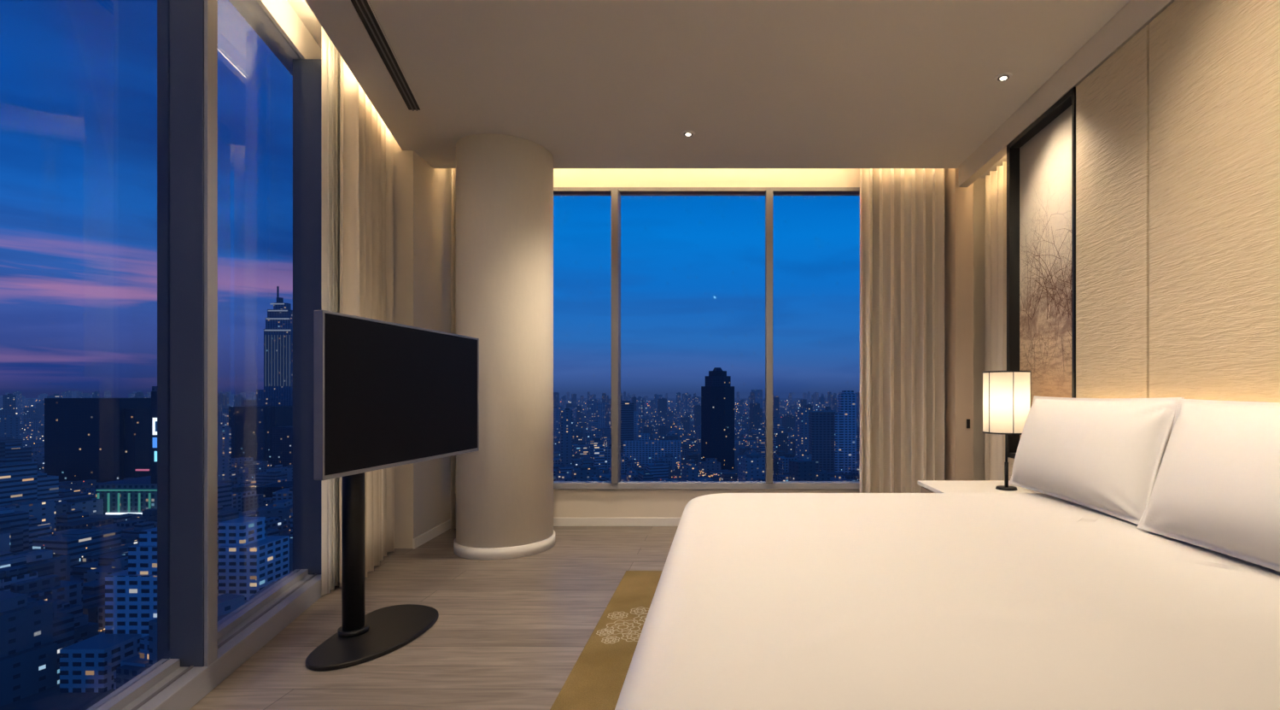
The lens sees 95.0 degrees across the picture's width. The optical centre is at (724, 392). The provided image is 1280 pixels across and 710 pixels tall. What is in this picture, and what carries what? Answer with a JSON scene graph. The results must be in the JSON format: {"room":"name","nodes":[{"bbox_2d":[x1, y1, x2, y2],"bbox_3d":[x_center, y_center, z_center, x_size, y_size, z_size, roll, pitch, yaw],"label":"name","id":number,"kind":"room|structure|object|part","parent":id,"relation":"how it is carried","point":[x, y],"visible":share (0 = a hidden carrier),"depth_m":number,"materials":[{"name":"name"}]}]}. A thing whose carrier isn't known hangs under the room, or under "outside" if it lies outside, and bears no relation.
{"room":"hotel room","nodes":[
{"label":"hotel room","id":0,"kind":"room"},
{"bbox_2d":[228,0,321,75],"bbox_3d":[-0.274,-2.060,1.250,5.747,0.080,7.700,0,0,0],"label":"cove","id":1,"kind":"object","parent":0,"point":[301,8],"depth_m":3.18,"materials":[{"name":"paint"}]},
{"bbox_2d":[321,25,340,595],"bbox_3d":[-2.284,-0.446,3.588,0.277,3.068,0.937,0,0,0],"label":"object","id":2,"kind":"object","parent":1,"relation":"hanging from","point":[330,57],"visible":0.23,"depth_m":3.21,"materials":[{"name":"fabric"}]},
{"bbox_2d":[338,56,394,587],"bbox_3d":[-2.231,-0.446,3.637,0.300,3.068,0.792,0,0,0],"label":"curtain","id":3,"kind":"object","parent":1,"relation":"hanging from","point":[366,242],"visible":0.53,"depth_m":3.54,"materials":[{"name":"fabric"}]},
{"bbox_2d":[450,168,455,530],"bbox_3d":[-2.008,-0.446,4.619,0.314,3.068,0.085,0,0,0],"label":"curtain","id":4,"kind":"object","parent":1,"relation":"hanging from","point":[453,170],"visible":0.1,"depth_m":4.62,"materials":[{"name":"fabric"}]},
{"bbox_2d":[859,168,944,492],"bbox_3d":[1.422,-0.446,4.599,0.670,3.068,0.183,0,0,0],"label":"curtain","id":5,"kind":"object","parent":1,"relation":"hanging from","point":[902,210],"visible":0.76,"depth_m":4.61,"materials":[{"name":"fabric"}]},
{"bbox_2d":[392,136,451,548],"bbox_3d":[-2.600,-0.460,4.460,0.800,3.120,0.699,0,0,0],"label":"wall","id":6,"kind":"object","parent":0,"point":[422,193],"visible":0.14,"depth_m":4.23,"materials":[{"name":"beige paint"}]},
{"bbox_2d":[412,519,450,548],"bbox_3d":[-2.213,1.065,4.445,0.054,0.070,0.690,0,0,0],"label":"baseboard","id":7,"kind":"structure","parent":6,"relation":"attached to","point":[424,537],"depth_m":4.36,"materials":[{"name":"beige wood"}]},
{"bbox_2d":[189,526,677,709],"bbox_3d":[-0.260,1.160,1.200,5.519,0.120,7.600,0,0,0],"label":"floor","id":8,"kind":"structure","parent":0,"point":[506,634],"depth_m":2.71,"materials":[{"name":"brown wood"}]},
{"bbox_2d":[121,573,321,709],"bbox_3d":[-1.580,1.047,0.805,2.010,0.106,6.610,0,0,0],"label":"sill","id":9,"kind":"structure","parent":8,"relation":"on","point":[187,690],"depth_m":2.31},
{"bbox_2d":[86,0,321,709],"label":"window","id":10,"kind":"structure","parent":9,"relation":"on","point":[277,19],"depth_m":2.12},
{"bbox_3d":[-1.997,-0.420,2.155,0.188,2.840,0.070,0,0,0],"label":"mullion","id":11,"kind":"part","parent":10,"relation":"part of","materials":[{"name":"grey metal"}]},
{"bbox_3d":[-1.646,0.985,0.805,0.062,0.030,6.889,0,0,-16],"label":"sill frame","id":12,"kind":"part","parent":10,"relation":"part of","materials":[{"name":"grey metal"}]},
{"bbox_3d":[-1.905,-0.420,2.155,0.031,2.840,0.062,0,0,0],"label":"mullion","id":13,"kind":"part","parent":10,"relation":"part of","materials":[{"name":"grey metal"}]},
{"bbox_2d":[131,572,316,709],"bbox_3d":[-1.568,0.997,0.805,1.886,0.006,6.610,0,0,0],"label":"rail","id":14,"kind":"object","parent":10,"relation":"attached to","point":[189,668],"depth_m":2.34,"materials":[{"name":"grey metal"}]},
{"bbox_3d":[-1.679,-1.930,0.805,0.096,0.180,6.898,0,0,-16],"label":"head frame","id":15,"kind":"part","parent":10,"relation":"part of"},
{"bbox_3d":[-2.303,-0.420,3.235,0.188,2.840,0.070,0,0,0],"label":"mullion","id":16,"kind":"part","parent":10,"relation":"part of","materials":[{"name":"grey metal"}]},
{"bbox_2d":[305,309,479,671],"bbox_3d":[-1.562,0.396,2.713,0.381,1.408,1.120,0,0,0],"label":"television","id":17,"kind":"object","parent":8,"relation":"on","point":[387,394],"visible":1,"depth_m":2.58,"materials":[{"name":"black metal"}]},
{"bbox_3d":[-1.562,1.089,2.631,0.381,0.022,0.679,0,0,0],"label":"foot plate","id":18,"kind":"part","parent":17,"relation":"part of","materials":[{"name":"black metal"}]},
{"bbox_2d":[453,530,555,560],"bbox_3d":[-1.565,1.062,4.166,0.680,0.075,0.680,0,0,0],"label":"ring","id":19,"kind":"object","parent":8,"relation":"on","point":[459,550],"visible":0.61,"depth_m":3.87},
{"bbox_2d":[455,133,553,548],"bbox_3d":[-1.565,-0.318,4.166,0.652,2.836,0.652,0,0,0],"label":"column","id":20,"kind":"structure","parent":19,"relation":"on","point":[505,183],"depth_m":3.88,"materials":[{"name":"paint"}]},
{"bbox_2d":[549,570,662,709],"bbox_3d":[0.250,1.093,1.980,1.700,0.012,3.160,0,0,0],"label":"area rug","id":21,"kind":"object","parent":8,"relation":"on","point":[596,680],"visible":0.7,"depth_m":2.46,"materials":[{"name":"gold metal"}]},
{"bbox_2d":[614,431,1279,709],"bbox_3d":[0.778,0.568,1.761,1.990,1.065,2.423,0,0,0],"label":"bed","id":22,"kind":"object","parent":8,"relation":"on","point":[761,600],"visible":0.9,"depth_m":1.26,"materials":[{"name":"white fabric"}]},
{"bbox_2d":[1008,395,1184,524],"bbox_3d":[1.526,0.241,2.500,0.267,0.454,0.970,0,0,0],"label":"pillow","id":23,"kind":"object","parent":22,"relation":"on","point":[1105,455],"visible":0.94,"depth_m":2.26,"materials":[{"name":"fabric"}]},
{"bbox_2d":[1136,398,1279,571],"bbox_3d":[1.498,0.244,1.520,0.281,0.449,0.980,0,0,0],"label":"pillow","id":24,"kind":"object","parent":22,"relation":"on","point":[1216,488],"visible":1,"depth_m":1.64,"materials":[{"name":"fabric"}]},
{"bbox_2d":[944,168,973,479],"bbox_3d":[1.845,-0.458,4.630,0.140,3.116,0.340,0,0,0],"label":"wall","id":25,"kind":"structure","parent":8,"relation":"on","point":[958,201],"depth_m":4.46,"materials":[{"name":"beige paint"}]},
{"bbox_2d":[966,419,970,427],"bbox_3d":[1.873,0.235,4.453,0.025,0.070,0.012,0,0,0],"label":"light switch","id":26,"kind":"object","parent":25,"relation":"attached to","point":[967,420],"visible":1,"depth_m":4.45,"materials":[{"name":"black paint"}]},
{"bbox_2d":[917,479,1043,493],"bbox_3d":[1.446,0.815,3.257,0.568,0.570,0.525,0,0,0],"label":"nightstand","id":27,"kind":"object","parent":8,"relation":"on","point":[927,486],"visible":0.19,"depth_m":3.29,"materials":[{"name":"white wood"}]},
{"bbox_3d":[1.183,0.645,3.255,0.011,0.170,0.450,0,0,0],"label":"drawer","id":28,"kind":"part","parent":27,"relation":"part of","materials":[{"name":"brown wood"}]},
{"bbox_2d":[982,370,1031,490],"bbox_3d":[1.556,0.205,3.200,0.242,0.648,0.243,0,0,0],"label":"table lamp","id":29,"kind":"object","parent":27,"relation":"on","point":[1007,394],"visible":0.9,"depth_m":3.10,"materials":[{"name":"fabric"}]},
{"bbox_3d":[1.556,0.359,3.200,0.012,0.318,0.012,0,0,0],"label":"stem","id":30,"kind":"part","parent":29,"relation":"part of","materials":[{"name":"black metal"}]},
{"bbox_3d":[1.556,0.051,3.200,0.236,0.332,0.236,0,0,0],"label":"lamp shade","id":31,"kind":"part","parent":29,"relation":"part of","materials":[{"name":"fabric"}]},
{"bbox_2d":[553,168,859,195],"bbox_3d":[-0.350,-1.860,4.910,5.700,0.320,0.200,0,0,0],"label":"wall","id":32,"kind":"structure","parent":0,"point":[562,177],"depth_m":4.81,"materials":[{"name":"beige paint"}]},
{"bbox_2d":[553,489,859,517],"bbox_3d":[-0.100,0.945,4.910,5.200,0.310,0.200,0,0,0],"label":"wall","id":33,"kind":"structure","parent":0,"point":[567,503],"depth_m":4.81,"materials":[{"name":"beige paint"}]},
{"bbox_2d":[553,517,680,526],"bbox_3d":[-0.225,1.065,4.802,3.950,0.070,0.014,0,0,0],"label":"baseboard","id":34,"kind":"structure","parent":33,"relation":"attached to","point":[557,521],"depth_m":4.79,"materials":[{"name":"beige wood"}]},
{"bbox_2d":[553,187,859,489],"bbox_3d":[-0.270,-0.455,4.810,3.860,2.490,0.140,0,0,0],"label":"window","id":35,"kind":"structure","parent":33,"relation":"in","point":[557,484],"depth_m":4.77,"materials":[{"name":"metal"}]},
{"bbox_3d":[-0.895,-0.465,4.810,0.056,2.410,0.140,0,0,0],"label":"mullion","id":36,"kind":"part","parent":35,"relation":"part of","materials":[{"name":"grey metal"}]},
{"bbox_3d":[-0.270,0.765,4.825,3.860,0.050,0.110,0,0,0],"label":"sill frame","id":37,"kind":"part","parent":35,"relation":"part of","materials":[{"name":"grey metal"}]},
{"bbox_3d":[-0.270,-1.685,4.840,3.860,0.030,0.080,0,0,0],"label":"head frame","id":38,"kind":"part","parent":35,"relation":"part of","materials":[{"name":"metal"}]},
{"bbox_3d":[0.372,-0.465,4.810,0.056,2.410,0.140,0,0,0],"label":"mullion","id":39,"kind":"part","parent":35,"relation":"part of","materials":[{"name":"grey metal"}]},
{"bbox_2d":[304,0,1130,168],"bbox_3d":[-0.289,-1.736,0.920,4.167,0.040,7.040,0,0,0],"label":"ceiling","id":40,"kind":"structure","parent":0,"point":[595,84],"depth_m":3.12,"materials":[{"name":"white paint"}]},
{"bbox_2d":[973,178,985,479],"bbox_3d":[2.034,-0.300,4.705,0.209,2.800,0.209,0,0,0],"label":"wall","id":41,"kind":"structure","parent":0,"point":[979,184],"depth_m":4.60,"materials":[{"name":"beige paint"}]},
{"bbox_2d":[978,154,1006,178],"bbox_3d":[1.992,-1.730,4.221,0.293,0.060,1.159,0,0,0],"label":"ceiling alcove","id":42,"kind":"structure","parent":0,"point":[1004,159],"depth_m":4.37,"materials":[{"name":"beige paint"}]},
{"bbox_2d":[958,0,1279,480],"bbox_3d":[1.810,-0.308,0.900,0.070,2.816,7.000,0,0,0],"label":"wall","id":43,"kind":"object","parent":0,"point":[1177,102],"visible":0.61,"depth_m":2.29,"materials":[{"name":"beige paint"}]},
{"bbox_3d":[1.810,0.750,3.290,0.070,0.700,0.700,0,0,0],"label":"panel art","id":44,"kind":"part","parent":43,"relation":"part of","materials":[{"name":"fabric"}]},
{"bbox_3d":[1.810,-0.223,2.684,0.070,2.646,0.492,0,0,0],"label":"silk panel","id":45,"kind":"part","parent":43,"relation":"part of","materials":[{"name":"beige fabric"}]},
{"bbox_3d":[1.810,-0.223,1.864,0.070,2.646,1.128,0,0,0],"label":"silk panel","id":46,"kind":"part","parent":43,"relation":"part of","materials":[{"name":"beige fabric"}]},
{"bbox_3d":[-0.050,-1.888,0.840,4.250,0.264,6.880,0,0,0],"label":"ceiling","id":47,"kind":"structure","parent":0,"visible":0},
{"bbox_2d":[348,0,421,111],"bbox_3d":[-1.544,-1.711,2.357,0.744,0.008,2.315,0,0,0],"label":"ceiling vent","id":48,"kind":"object","parent":47,"relation":"in","point":[364,10],"visible":1,"depth_m":2.90,"materials":[{"name":"black metal"}]},
{"bbox_2d":[681,130,695,136],"bbox_3d":[-0.237,-1.712,3.840,0.090,0.009,0.090,0,0,0],"label":"recessed light","id":49,"kind":"object","parent":47,"relation":"in","point":[686,133],"visible":1,"depth_m":3.83,"materials":[{"name":"metal"}]},
{"bbox_2d":[984,161,1006,479],"bbox_3d":[2.030,-0.286,4.073,0.092,2.748,0.729,0,0,0],"label":"curtain","id":50,"kind":"object","parent":47,"relation":"hanging from","point":[996,183],"visible":0.3,"depth_m":4.34,"materials":[{"name":"fabric"}]},
{"bbox_2d":[993,72,1012,81],"bbox_3d":[1.517,-1.712,3.154,0.090,0.009,0.090,0,0,0],"label":"recessed light","id":51,"kind":"object","parent":47,"relation":"in","point":[1002,77],"visible":1,"depth_m":3.14,"materials":[{"name":"metal"}]},
{"label":"outside","id":52,"kind":"structure","parent":0,"visible":0},
{"bbox_2d":[0,286,859,709],"bbox_3d":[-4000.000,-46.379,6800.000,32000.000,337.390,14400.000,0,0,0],"label":"city skyline","id":53,"kind":"object","parent":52,"point":[78,469],"visible":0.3,"depth_m":662.20,"materials":[{"name":"blue glass"}]},
{"bbox_3d":[2.172,-0.460,0.520,0.655,3.120,6.240,0,0,0],"label":"wall","id":54,"kind":"structure","parent":0,"visible":0},
{"bbox_2d":[1006,86,1075,458],"bbox_3d":[1.806,-0.574,3.285,0.075,1.948,0.700,0,0,0],"label":"framed artwork","id":55,"kind":"object","parent":54,"relation":"attached to","point":[1041,160],"visible":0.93,"depth_m":3.34},
{"bbox_3d":[1.806,0.385,3.285,0.075,0.030,0.700,0,0,0],"label":"frame","id":56,"kind":"part","parent":55,"relation":"part of","materials":[{"name":"black paint"}]},
{"bbox_3d":[1.806,-0.574,3.618,0.075,1.948,0.035,0,0,0],"label":"frame","id":57,"kind":"part","parent":55,"relation":"part of","materials":[{"name":"black paint"}]},
{"bbox_3d":[1.806,-1.533,3.285,0.075,0.030,0.700,0,0,0],"label":"frame","id":58,"kind":"part","parent":55,"relation":"part of","materials":[{"name":"black paint"}]},
{"bbox_3d":[1.837,-0.574,3.285,0.008,1.948,0.700,0,0,0],"label":"art panel","id":59,"kind":"part","parent":55,"relation":"part of","materials":[{"name":"beige fabric"}]},
{"bbox_3d":[1.806,-0.574,2.944,0.075,1.948,0.018,0,0,0],"label":"frame","id":60,"kind":"part","parent":55,"relation":"part of","materials":[{"name":"black paint"}]}
]}

